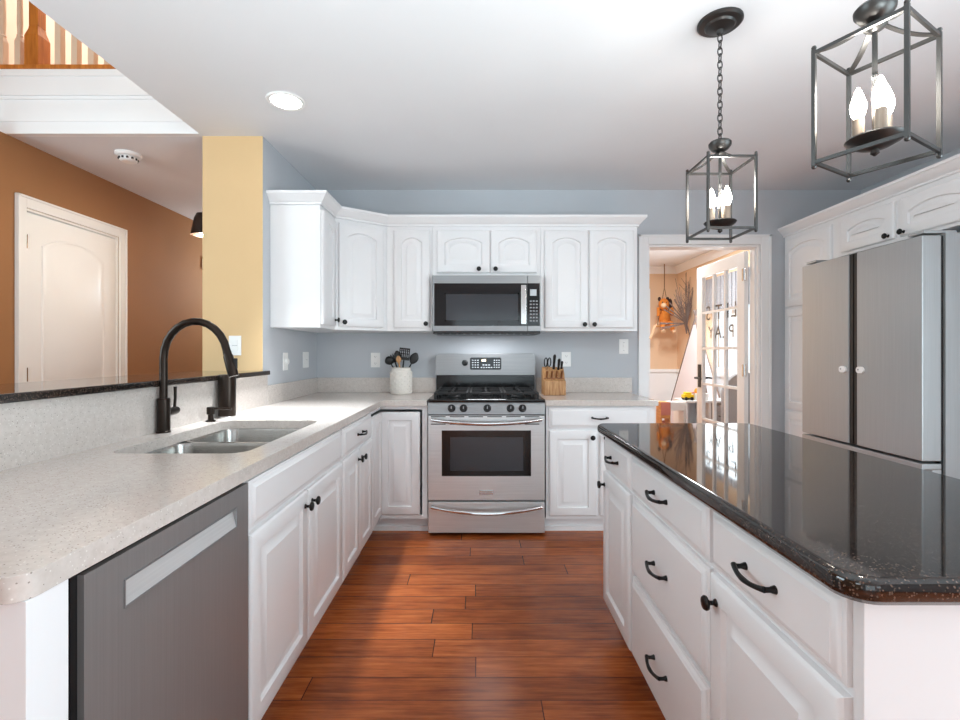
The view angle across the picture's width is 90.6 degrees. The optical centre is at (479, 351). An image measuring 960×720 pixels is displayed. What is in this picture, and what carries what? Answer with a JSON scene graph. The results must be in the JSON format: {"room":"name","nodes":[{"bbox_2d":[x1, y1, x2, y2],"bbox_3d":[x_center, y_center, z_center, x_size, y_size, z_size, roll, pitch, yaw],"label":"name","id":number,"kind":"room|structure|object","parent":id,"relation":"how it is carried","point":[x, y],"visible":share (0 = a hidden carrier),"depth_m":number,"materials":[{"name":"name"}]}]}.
{"room":"kitchen","nodes":[
{"label":"kitchen","id":0,"kind":"room"},
{"bbox_2d":[6,0,103,63],"bbox_3d":[-3.390,-2.730,3.550,0.120,2.140,1.500,0,0,0],"label":"wall","id":1,"kind":"structure","parent":0,"point":[11,5],"depth_m":3.50,"materials":[{"name":"beige paint"}]},
{"bbox_2d":[0,131,201,383],"bbox_3d":[-2.817,-0.034,4.600,0.120,2.468,4.000,0,0,0],"label":"wall","id":2,"kind":"structure","parent":0,"point":[164,261],"depth_m":3.80,"materials":[{"name":"brown paint"}]},
{"bbox_2d":[15,193,126,382],"bbox_3d":[-2.804,0.128,3.247,0.146,2.145,0.870,0,0,0],"label":"trim","id":3,"kind":"structure","parent":2,"relation":"attached to","point":[22,202],"depth_m":2.99,"materials":[{"name":"white paint"}]},
{"bbox_2d":[27,212,115,381],"bbox_3d":[-2.776,0.169,3.244,0.052,2.043,0.723,0,0,0],"label":"door","id":4,"kind":"structure","parent":2,"relation":"in","point":[71,271],"depth_m":3.19,"materials":[{"name":"white paint"}]},
{"bbox_2d":[0,69,201,136],"bbox_3d":[-2.480,-1.453,2.775,1.700,0.370,0.050,0,0,0],"label":"trim","id":5,"kind":"structure","parent":2,"relation":"attached to","point":[33,102],"depth_m":2.76,"materials":[{"name":"white paint"}]},
{"bbox_2d":[202,136,316,384],"bbox_3d":[-1.453,-0.034,3.315,0.354,2.468,1.050,0,0,0],"label":"wall","id":6,"kind":"structure","parent":0,"point":[238,171],"depth_m":2.79,"materials":[{"name":"beige paint"}]},
{"bbox_2d":[190,212,201,237],"bbox_3d":[-1.785,-0.886,3.200,0.310,0.212,0.150,0,0,0],"label":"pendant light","id":7,"kind":"object","parent":6,"relation":"attached to","point":[196,230],"visible":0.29,"depth_m":3.14,"materials":[{"name":"brown metal"}]},
{"bbox_2d":[229,336,240,354],"bbox_3d":[-1.437,-0.038,2.785,0.072,0.115,0.010,0,0,0],"label":"light switch","id":8,"kind":"object","parent":6,"relation":"attached to","point":[234,341],"visible":0.89,"depth_m":2.78,"materials":[{"name":"white plastic"}]},
{"bbox_2d":[283,353,289,369],"bbox_3d":[-1.266,0.062,3.108,0.020,0.115,0.072,0,0,0],"label":"dimmer switch","id":9,"kind":"object","parent":6,"relation":"attached to","point":[286,361],"visible":1,"depth_m":3.10,"materials":[{"name":"white plastic"}]},
{"bbox_2d":[270,205,339,329],"bbox_3d":[-1.097,-0.522,3.028,0.354,0.745,0.284,0,0,0],"label":"upper cabinet","id":10,"kind":"object","parent":6,"relation":"attached to","point":[302,237],"visible":1,"depth_m":2.89,"materials":[{"name":"white paint"}]},
{"bbox_2d":[266,190,646,227],"bbox_3d":[-0.052,-0.930,3.287,2.590,0.070,0.483,0,0,-14],"label":"crown molding","id":11,"kind":"structure","parent":10,"relation":"on","point":[323,198],"depth_m":3.35,"materials":[{"name":"white paint"}]},
{"bbox_2d":[303,352,308,367],"bbox_3d":[-1.271,0.057,3.470,0.010,0.115,0.110,0,0,0],"label":"light switch","id":12,"kind":"object","parent":6,"relation":"attached to","point":[305,354],"visible":1,"depth_m":3.46,"materials":[{"name":"white plastic"}]},
{"bbox_2d":[297,218,393,332],"bbox_3d":[-0.970,-0.522,3.436,0.608,0.745,0.565,0,0,0],"label":"upper cabinet","id":13,"kind":"object","parent":6,"relation":"attached to","point":[361,248],"visible":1,"depth_m":3.27,"materials":[{"name":"white paint"}]},
{"bbox_2d":[261,531,665,719],"bbox_3d":[-0.165,1.250,1.950,6.570,0.100,10.600,0,0,0],"label":"floor","id":14,"kind":"structure","parent":0,"point":[422,625],"depth_m":1.98,"materials":[{"name":"brown wood"}]},
{"bbox_2d":[0,579,67,719],"bbox_3d":[-0.952,0.776,0.707,0.620,0.847,0.070,0,0,0],"label":"end panel","id":15,"kind":"object","parent":14,"relation":"on","point":[33,631],"visible":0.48,"depth_m":0.69,"materials":[{"name":"white paint"}]},
{"bbox_2d":[68,483,247,719],"bbox_3d":[-0.939,0.780,1.032,0.602,0.839,0.564,0,0,0],"label":"dishwasher","id":16,"kind":"object","parent":14,"relation":"on","point":[158,626],"visible":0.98,"depth_m":0.97,"materials":[{"name":"grey metal"}]},
{"bbox_2d":[177,430,341,719],"bbox_3d":[-0.924,0.776,1.774,0.631,0.847,0.908,0,0,0],"label":"base cabinet","id":17,"kind":"object","parent":14,"relation":"on","point":[295,504],"visible":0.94,"depth_m":1.59,"materials":[{"name":"white paint"}]},
{"bbox_2d":[328,413,371,605],"bbox_3d":[-0.921,0.776,2.534,0.638,0.847,0.608,0,0,0],"label":"base cabinet","id":18,"kind":"object","parent":14,"relation":"on","point":[356,443],"visible":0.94,"depth_m":2.46,"materials":[{"name":"white paint"}]},
{"bbox_2d":[370,406,428,530],"bbox_3d":[-0.802,0.776,3.268,0.911,0.847,0.855,0,0,0],"label":"base cabinet","id":19,"kind":"object","parent":14,"relation":"on","point":[399,435],"visible":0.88,"depth_m":3.12,"materials":[{"name":"white paint"}]},
{"bbox_2d":[0,392,433,604],"bbox_3d":[-0.810,0.334,2.191,0.931,0.038,3.058,0,0,0],"label":"countertop","id":20,"kind":"structure","parent":19,"relation":"on","point":[61,516],"depth_m":1.13,"materials":[{"name":"stone"}]},
{"bbox_2d":[156,318,238,433],"bbox_3d":[-1.106,0.091,1.889,0.318,0.449,0.109,0,0,0],"label":"faucet","id":21,"kind":"object","parent":20,"relation":"on","point":[164,411],"visible":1,"depth_m":1.85,"materials":[{"name":"black metal"}]},
{"bbox_2d":[205,407,231,421],"bbox_3d":[-1.185,0.282,2.155,0.116,0.066,0.042,0,0,0],"label":"soap pump","id":22,"kind":"object","parent":20,"relation":"on","point":[210,411],"visible":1,"depth_m":2.15,"materials":[{"name":"black metal"}]},
{"bbox_2d":[144,429,298,453],"bbox_3d":[-0.952,0.452,1.833,0.449,0.198,0.731,0,0,0],"label":"sink","id":23,"kind":"object","parent":20,"relation":"in","point":[228,440],"visible":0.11,"depth_m":1.85,"materials":[{"name":"metal"}]},
{"bbox_2d":[218,374,235,417],"bbox_3d":[-1.220,0.211,2.290,0.079,0.207,0.079,0,0,0],"label":"canister","id":24,"kind":"object","parent":20,"relation":"on","point":[226,385],"visible":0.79,"depth_m":2.26,"materials":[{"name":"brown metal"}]},
{"bbox_2d":[390,367,412,393],"bbox_3d":[-0.597,0.215,3.597,0.173,0.200,0.171,0,0,0],"label":"utensil crock","id":25,"kind":"object","parent":20,"relation":"on","point":[401,380],"visible":0.99,"depth_m":3.53,"materials":[{"name":"white ceramic"}]},
{"bbox_2d":[385,356,393,366],"bbox_3d":[-0.635,0.164,3.572,0.161,0.265,0.051,0,0,0],"label":"ladle","id":26,"kind":"object","parent":25,"relation":"in","point":[389,360],"visible":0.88,"depth_m":3.56,"materials":[{"name":"black plastic"}]},
{"bbox_2d":[390,353,396,366],"bbox_3d":[-0.624,0.152,3.618,0.128,0.287,0.015,0,0,8],"label":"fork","id":27,"kind":"object","parent":25,"relation":"in","point":[394,355],"visible":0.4,"depth_m":3.62,"materials":[{"name":"black plastic"}]},
{"bbox_2d":[396,356,400,367],"bbox_3d":[-0.600,0.161,3.561,0.060,0.266,0.015,0,0,-14],"label":"wooden spoon","id":28,"kind":"object","parent":25,"relation":"in","point":[398,358],"visible":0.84,"depth_m":3.56,"materials":[{"name":"brown wood"}]},
{"bbox_2d":[399,347,409,366],"bbox_3d":[-0.570,0.130,3.587,0.090,0.329,0.023,0,0,0],"label":"slotted turner","id":29,"kind":"object","parent":25,"relation":"in","point":[403,358],"visible":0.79,"depth_m":3.58,"materials":[{"name":"black plastic"}]},
{"bbox_2d":[409,353,418,366],"bbox_3d":[-0.549,0.150,3.607,0.167,0.292,0.020,0,0,0],"label":"serving spoon","id":30,"kind":"object","parent":25,"relation":"in","point":[414,357],"visible":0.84,"depth_m":3.60,"materials":[{"name":"black plastic"}]},
{"bbox_2d":[428,354,544,532],"bbox_3d":[0.042,0.607,3.368,0.764,1.187,0.684,0,0,0],"label":"range","id":31,"kind":"object","parent":14,"relation":"on","point":[486,417],"visible":1,"depth_m":3.09,"materials":[{"name":"metal"}]},
{"bbox_2d":[472,360,499,367],"bbox_3d":[0.045,0.091,3.636,0.212,0.062,0.001,0,0,0],"label":"control panel","id":32,"kind":"object","parent":31,"relation":"attached to","point":[475,363],"depth_m":3.64,"materials":[{"name":"black plastic"}]},
{"bbox_2d":[428,391,544,401],"bbox_3d":[0.042,0.306,3.385,0.764,0.044,0.610,0,0,0],"label":"cooktop","id":33,"kind":"object","parent":31,"relation":"in","point":[438,396],"depth_m":3.14,"materials":[{"name":"metal"}]},
{"bbox_2d":[544,406,653,530],"bbox_3d":[0.793,0.776,3.394,0.714,0.847,0.633,0,0,0],"label":"base cabinet","id":34,"kind":"object","parent":14,"relation":"on","point":[574,446],"visible":0.62,"depth_m":3.12,"materials":[{"name":"white paint"}]},
{"bbox_2d":[539,392,657,405],"bbox_3d":[0.796,0.334,3.409,0.738,0.038,0.623,0,0,0],"label":"countertop","id":35,"kind":"structure","parent":34,"relation":"on","point":[571,398],"depth_m":3.15,"materials":[{"name":"stone"}]},
{"bbox_2d":[541,367,565,394],"bbox_3d":[0.543,0.213,3.511,0.160,0.203,0.148,0,0,0],"label":"knife block","id":36,"kind":"object","parent":35,"relation":"on","point":[549,386],"visible":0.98,"depth_m":3.44,"materials":[{"name":"brown wood"}]},
{"bbox_2d":[544,357,550,369],"bbox_3d":[0.498,0.087,3.512,0.056,0.097,0.057,0,0,0],"label":"scissors","id":37,"kind":"object","parent":36,"relation":"on","point":[547,364],"visible":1,"depth_m":3.50,"materials":[{"name":"black plastic"}]},
{"bbox_2d":[552,354,555,369],"bbox_3d":[0.548,0.081,3.513,0.023,0.128,0.079,0,0,0],"label":"knife","id":38,"kind":"object","parent":36,"relation":"in","point":[554,355],"visible":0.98,"depth_m":3.50,"materials":[{"name":"black plastic"}]},
{"bbox_2d":[557,359,560,369],"bbox_3d":[0.583,0.098,3.520,0.023,0.099,0.063,0,0,0],"label":"knife","id":39,"kind":"object","parent":36,"relation":"in","point":[559,360],"visible":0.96,"depth_m":3.51,"materials":[{"name":"black plastic"}]},
{"bbox_2d":[597,438,634,657],"bbox_3d":[0.827,0.776,1.900,0.658,0.847,0.390,0,0,0],"label":"base cabinet","id":40,"kind":"object","parent":14,"relation":"on","point":[618,493],"visible":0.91,"depth_m":1.85,"materials":[{"name":"white paint"}]},
{"bbox_2d":[656,401,670,422],"bbox_3d":[1.955,0.864,5.068,0.100,0.672,0.144,0,0,0],"label":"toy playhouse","id":41,"kind":"object","parent":14,"relation":"on","point":[663,410],"visible":0.46,"depth_m":5.00,"materials":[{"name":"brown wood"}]},
{"bbox_2d":[632,457,715,719],"bbox_3d":[0.827,0.776,1.413,0.658,0.847,0.582,0,0,0],"label":"base cabinet","id":42,"kind":"object","parent":14,"relation":"on","point":[672,531],"visible":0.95,"depth_m":1.33,"materials":[{"name":"white paint"}]},
{"bbox_2d":[597,423,959,604],"bbox_3d":[0.855,0.334,1.384,0.686,0.038,1.456,0,0,0],"label":"countertop","id":43,"kind":"structure","parent":42,"relation":"on","point":[868,529],"depth_m":1.01,"materials":[{"name":"black stone"}]},
{"bbox_2d":[667,401,684,422],"bbox_3d":[2.086,0.865,5.090,0.158,0.670,0.140,0,0,0],"label":"stand","id":44,"kind":"object","parent":14,"relation":"on","point":[679,406],"visible":0.35,"depth_m":5.02,"materials":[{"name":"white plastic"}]},
{"bbox_2d":[671,310,719,422],"bbox_3d":[2.780,0.329,6.150,0.258,1.751,1.616,0,0,0],"label":"play teepee","id":45,"kind":"object","parent":14,"relation":"on","point":[685,382],"visible":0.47,"depth_m":6.19,"materials":[{"name":"white fabric"}]},
{"bbox_2d":[673,398,720,422],"bbox_3d":[2.547,0.858,5.165,0.755,0.684,0.330,0,0,0],"label":"cube shelf","id":46,"kind":"object","parent":14,"relation":"on","point":[690,405],"visible":0.13,"depth_m":5.25,"materials":[{"name":"white paint"}]},
{"bbox_2d":[681,392,693,399],"bbox_3d":[2.228,0.473,5.100,0.105,0.085,0.088,0,0,0],"label":"toy truck","id":47,"kind":"object","parent":46,"relation":"on","point":[686,395],"visible":1,"depth_m":5.07,"materials":[{"name":"yellow plastic"}]},
{"bbox_2d":[692,393,707,399],"bbox_3d":[2.362,0.478,5.105,0.135,0.075,0.110,0,0,0],"label":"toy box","id":48,"kind":"object","parent":46,"relation":"on","point":[694,394],"visible":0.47,"depth_m":5.05,"materials":[{"name":"white plastic"}]},
{"bbox_2d":[711,403,720,421],"bbox_3d":[2.547,0.707,5.150,0.210,0.282,0.305,0,0,0],"label":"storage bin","id":49,"kind":"object","parent":46,"relation":"in","point":[718,404],"visible":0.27,"depth_m":5.01,"materials":[{"name":"grey fabric"}]},
{"bbox_2d":[721,373,749,423],"bbox_3d":[2.620,0.700,4.550,0.440,1.000,0.400,0,0,0],"label":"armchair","id":50,"kind":"object","parent":14,"relation":"on","point":[732,380],"visible":0.15,"depth_m":4.68,"materials":[{"name":"grey fabric"}]},
{"bbox_2d":[700,511,854,719],"bbox_3d":[0.827,0.776,0.910,0.658,0.847,0.421,0,0,0],"label":"base cabinet","id":51,"kind":"object","parent":14,"relation":"on","point":[783,642],"visible":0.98,"depth_m":0.87,"materials":[{"name":"white paint"}]},
{"bbox_2d":[785,217,839,436],"bbox_3d":[2.670,0.152,3.434,0.610,2.095,0.568,0,0,0],"label":"pantry cabinet","id":52,"kind":"object","parent":14,"relation":"on","point":[822,241],"visible":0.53,"depth_m":3.54,"materials":[{"name":"white paint"}]},
{"bbox_2d":[802,230,959,478],"bbox_3d":[2.523,0.305,2.716,0.814,1.790,0.862,0,0,0],"label":"refrigerator","id":53,"kind":"object","parent":14,"relation":"on","point":[881,325],"visible":0.76,"depth_m":2.47,"materials":[{"name":"metal"}]},
{"bbox_2d":[855,601,959,719],"bbox_3d":[0.859,0.776,0.691,0.615,0.847,0.017,0,0,0],"label":"end panel","id":54,"kind":"object","parent":14,"relation":"on","point":[907,657],"visible":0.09,"depth_m":0.68,"materials":[{"name":"white paint"}]},
{"bbox_2d":[14,0,959,265],"bbox_3d":[-0.165,-1.338,1.950,6.570,0.140,10.600,0,0,0],"label":"ceiling","id":55,"kind":"structure","parent":0,"point":[397,94],"depth_m":2.29,"materials":[{"name":"paint"}]},
{"bbox_2d":[114,149,141,163],"bbox_3d":[-2.250,-1.242,3.040,0.144,0.053,0.144,0,0,0],"label":"smoke detector","id":56,"kind":"object","parent":55,"relation":"attached to","point":[126,156],"visible":1,"depth_m":3.00,"materials":[{"name":"white plastic"}]},
{"bbox_2d":[118,155,138,161],"bbox_3d":[-2.250,-1.232,3.040,0.108,0.012,0.108,0,0,0],"label":"vent","id":57,"kind":"object","parent":56,"relation":"attached to","point":[124,158],"depth_m":3.01,"materials":[{"name":"white plastic"}]},
{"bbox_2d":[266,91,305,110],"bbox_3d":[-0.980,-1.265,2.400,0.188,0.006,0.188,0,0,0],"label":"recessed light","id":58,"kind":"object","parent":55,"relation":"in","point":[282,100],"visible":1,"depth_m":2.39,"materials":[{"name":"white plastic"}]},
{"bbox_2d":[649,264,675,338],"bbox_3d":[2.605,-0.725,6.792,0.359,1.085,0.257,0,0,0],"label":"plush","id":59,"kind":"object","parent":55,"relation":"hanging from","point":[664,316],"visible":0.86,"depth_m":6.80,"materials":[{"name":"fabric"}]},
{"bbox_2d":[686,7,757,242],"bbox_3d":[0.922,-0.853,1.825,0.187,0.830,0.187,0,0,0],"label":"pendant lantern","id":60,"kind":"object","parent":55,"relation":"hanging from","point":[717,23],"visible":1,"depth_m":1.81,"materials":[{"name":"grey metal"}]},
{"bbox_2d":[811,0,942,182],"bbox_3d":[0.921,-0.853,1.108,0.187,0.830,0.187,0,0,-30],"label":"pendant lantern","id":61,"kind":"object","parent":55,"relation":"hanging from","point":[872,16],"visible":1,"depth_m":1.09,"materials":[{"name":"grey metal"}]},
{"bbox_2d":[317,190,860,432],"bbox_3d":[0.912,-0.034,3.780,4.376,2.468,0.120,0,0,0],"label":"wall","id":62,"kind":"structure","parent":0,"point":[339,355],"depth_m":3.72,"materials":[{"name":"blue paint"}]},
{"bbox_2d":[268,378,435,404],"bbox_3d":[-0.810,0.258,3.276,0.931,0.115,0.888,0,0,0],"label":"backsplash","id":63,"kind":"structure","parent":62,"relation":"attached to","point":[279,392],"depth_m":3.71,"materials":[{"name":"stone"}]},
{"bbox_2d":[371,353,379,366],"bbox_3d":[-0.818,0.063,3.715,0.072,0.115,0.009,0,0,0],"label":"wall outlet","id":64,"kind":"object","parent":62,"relation":"attached to","point":[375,357],"visible":1,"depth_m":3.71,"materials":[{"name":"white plastic"}]},
{"bbox_2d":[387,227,432,332],"bbox_3d":[-0.503,-0.522,3.529,0.322,0.745,0.379,0,0,0],"label":"upper cabinet","id":65,"kind":"object","parent":62,"relation":"attached to","point":[409,249],"visible":0.98,"depth_m":3.37,"materials":[{"name":"white paint"}]},
{"bbox_2d":[432,227,540,275],"bbox_3d":[0.046,-0.719,3.529,0.772,0.353,0.379,0,0,0],"label":"upper cabinet","id":66,"kind":"object","parent":62,"relation":"attached to","point":[455,250],"visible":0.99,"depth_m":3.37,"materials":[{"name":"white paint"}]},
{"bbox_2d":[433,275,540,335],"bbox_3d":[0.048,-0.331,3.508,0.759,0.411,0.420,0,0,0],"label":"microwave","id":67,"kind":"object","parent":66,"relation":"attached to","point":[463,305],"visible":1,"depth_m":3.32,"materials":[{"name":"metal"}]},
{"bbox_2d":[530,300,537,321],"bbox_3d":[0.376,-0.287,3.320,0.055,0.148,0.001,0,0,0],"label":"keypad","id":68,"kind":"object","parent":67,"relation":"attached to","point":[533,303],"depth_m":3.32,"materials":[{"name":"grey plastic"}]},
{"bbox_2d":[562,352,570,366],"bbox_3d":[0.675,0.057,3.715,0.072,0.115,0.009,0,0,0],"label":"wall outlet","id":69,"kind":"object","parent":62,"relation":"attached to","point":[566,356],"visible":0.91,"depth_m":3.71,"materials":[{"name":"white plastic"}]},
{"bbox_2d":[536,378,631,391],"bbox_3d":[0.814,0.258,3.713,0.747,0.115,0.014,0,0,0],"label":"backsplash","id":70,"kind":"structure","parent":62,"relation":"attached to","point":[572,384],"depth_m":3.71,"materials":[{"name":"stone"}]},
{"bbox_2d":[540,227,636,332],"bbox_3d":[0.777,-0.522,3.529,0.687,0.745,0.379,0,0,0],"label":"upper cabinet","id":71,"kind":"object","parent":62,"relation":"attached to","point":[589,274],"visible":0.98,"depth_m":3.37,"materials":[{"name":"white paint"}]},
{"bbox_2d":[619,339,627,353],"bbox_3d":[1.125,-0.043,3.712,0.072,0.115,0.016,0,0,0],"label":"light switch","id":72,"kind":"object","parent":62,"relation":"attached to","point":[623,343],"visible":1,"depth_m":3.71,"materials":[{"name":"white plastic"}]},
{"bbox_2d":[638,234,771,428],"bbox_3d":[1.754,0.142,3.767,1.033,2.115,0.146,0,0,0],"label":"trim","id":73,"kind":"structure","parent":62,"relation":"attached to","point":[759,245],"depth_m":3.70,"materials":[{"name":"white paint"}]},
{"bbox_2d":[694,251,747,423],"bbox_3d":[2.155,0.185,4.246,0.154,2.010,0.828,0,0,-1],"label":"door","id":74,"kind":"structure","parent":62,"relation":"in","point":[739,261],"depth_m":4.16,"materials":[{"name":"white paint"}]},
{"bbox_2d":[649,274,676,368],"bbox_3d":[1.935,-0.034,7.160,2.270,2.468,0.120,0,0,0],"label":"wall","id":75,"kind":"structure","parent":0,"point":[663,346],"depth_m":7.10,"materials":[{"name":"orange paint"}]},
{"bbox_2d":[649,289,649,397],"bbox_3d":[2.065,0.130,7.074,0.930,2.140,0.028,0,0,0],"label":"trim","id":76,"kind":"structure","parent":75,"relation":"attached to","point":[649,289],"depth_m":7.06,"materials":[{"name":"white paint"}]},
{"bbox_2d":[677,148,959,373],"bbox_3d":[3.025,-0.034,1.950,0.150,2.468,10.300,0,0,0],"label":"wall","id":77,"kind":"structure","parent":0,"point":[691,277],"depth_m":6.47,"materials":[{"name":"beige paint"}]},
{"bbox_2d":[660,272,692,334],"bbox_3d":[2.781,-0.624,6.550,0.492,0.952,0.310,0,0,-23],"label":"branches","id":78,"kind":"object","parent":77,"relation":"attached to","point":[684,317],"visible":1,"depth_m":6.59,"materials":[{"name":"brown plant"}]},
{"bbox_2d":[650,369,732,422],"bbox_3d":[1.925,0.728,5.480,2.050,0.945,3.240,0,0,0],"label":"trim","id":79,"kind":"structure","parent":77,"relation":"attached to","point":[662,381],"depth_m":7.09,"materials":[{"name":"white paint"}]},
{"bbox_2d":[649,250,735,273],"bbox_3d":[1.925,-1.218,5.470,2.050,0.100,3.260,0,0,0],"label":"trim","id":80,"kind":"structure","parent":77,"relation":"attached to","point":[708,256],"depth_m":6.56,"materials":[{"name":"white paint"}]},
{"bbox_2d":[706,267,749,310],"bbox_3d":[2.914,-0.720,5.600,0.042,0.400,1.040,0,0,0],"label":"window valance","id":81,"kind":"object","parent":77,"relation":"attached to","point":[732,276],"visible":0.37,"depth_m":5.64,"materials":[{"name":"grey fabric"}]},
{"bbox_2d":[717,309,749,372],"bbox_3d":[3.005,-0.300,5.600,0.050,1.100,1.000,0,0,0],"label":"window","id":82,"kind":"structure","parent":77,"relation":"in","point":[734,319],"depth_m":5.58,"materials":[{"name":"glass"}]},
{"bbox_2d":[840,172,959,256],"bbox_3d":[2.655,-0.763,2.702,0.641,0.263,0.894,0,0,0],"label":"upper cabinet","id":83,"kind":"object","parent":77,"relation":"attached to","point":[935,205],"visible":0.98,"depth_m":2.66,"materials":[{"name":"white paint"}]},
{"bbox_2d":[778,153,959,237],"bbox_3d":[2.357,-0.930,2.986,0.053,0.070,1.463,0,0,0],"label":"crown molding","id":84,"kind":"structure","parent":83,"relation":"on","point":[949,166],"depth_m":2.79,"materials":[{"name":"white paint"}]},
{"bbox_3d":[-2.540,-1.619,3.600,1.820,0.038,1.600,0,0,0],"label":"floor","id":85,"kind":"structure","parent":0,"visible":0},
{"bbox_2d":[0,0,115,68],"bbox_3d":[-2.480,-2.188,2.803,1.700,1.100,0.115,0,0,0],"label":"stair railing","id":86,"kind":"object","parent":85,"relation":"on","point":[31,51],"visible":0.37,"depth_m":2.78,"materials":[{"name":"brown wood"}]},
{"bbox_3d":[-1.348,0.668,1.735,0.144,1.064,2.110,0,0,0],"label":"wall","id":87,"kind":"structure","parent":0,"visible":0},
{"bbox_2d":[0,375,267,470],"bbox_3d":[-1.271,0.226,1.752,0.010,0.179,2.160,0,0,0],"label":"backsplash","id":88,"kind":"structure","parent":87,"relation":"attached to","point":[34,431],"depth_m":1.56,"materials":[{"name":"stone"}]},
{"bbox_2d":[0,370,269,403],"bbox_3d":[-1.455,0.123,1.718,0.410,0.026,2.235,0,0,0],"label":"bar","id":89,"kind":"object","parent":87,"relation":"on","point":[38,390],"visible":0.94,"depth_m":1.66,"materials":[{"name":"black stone"}]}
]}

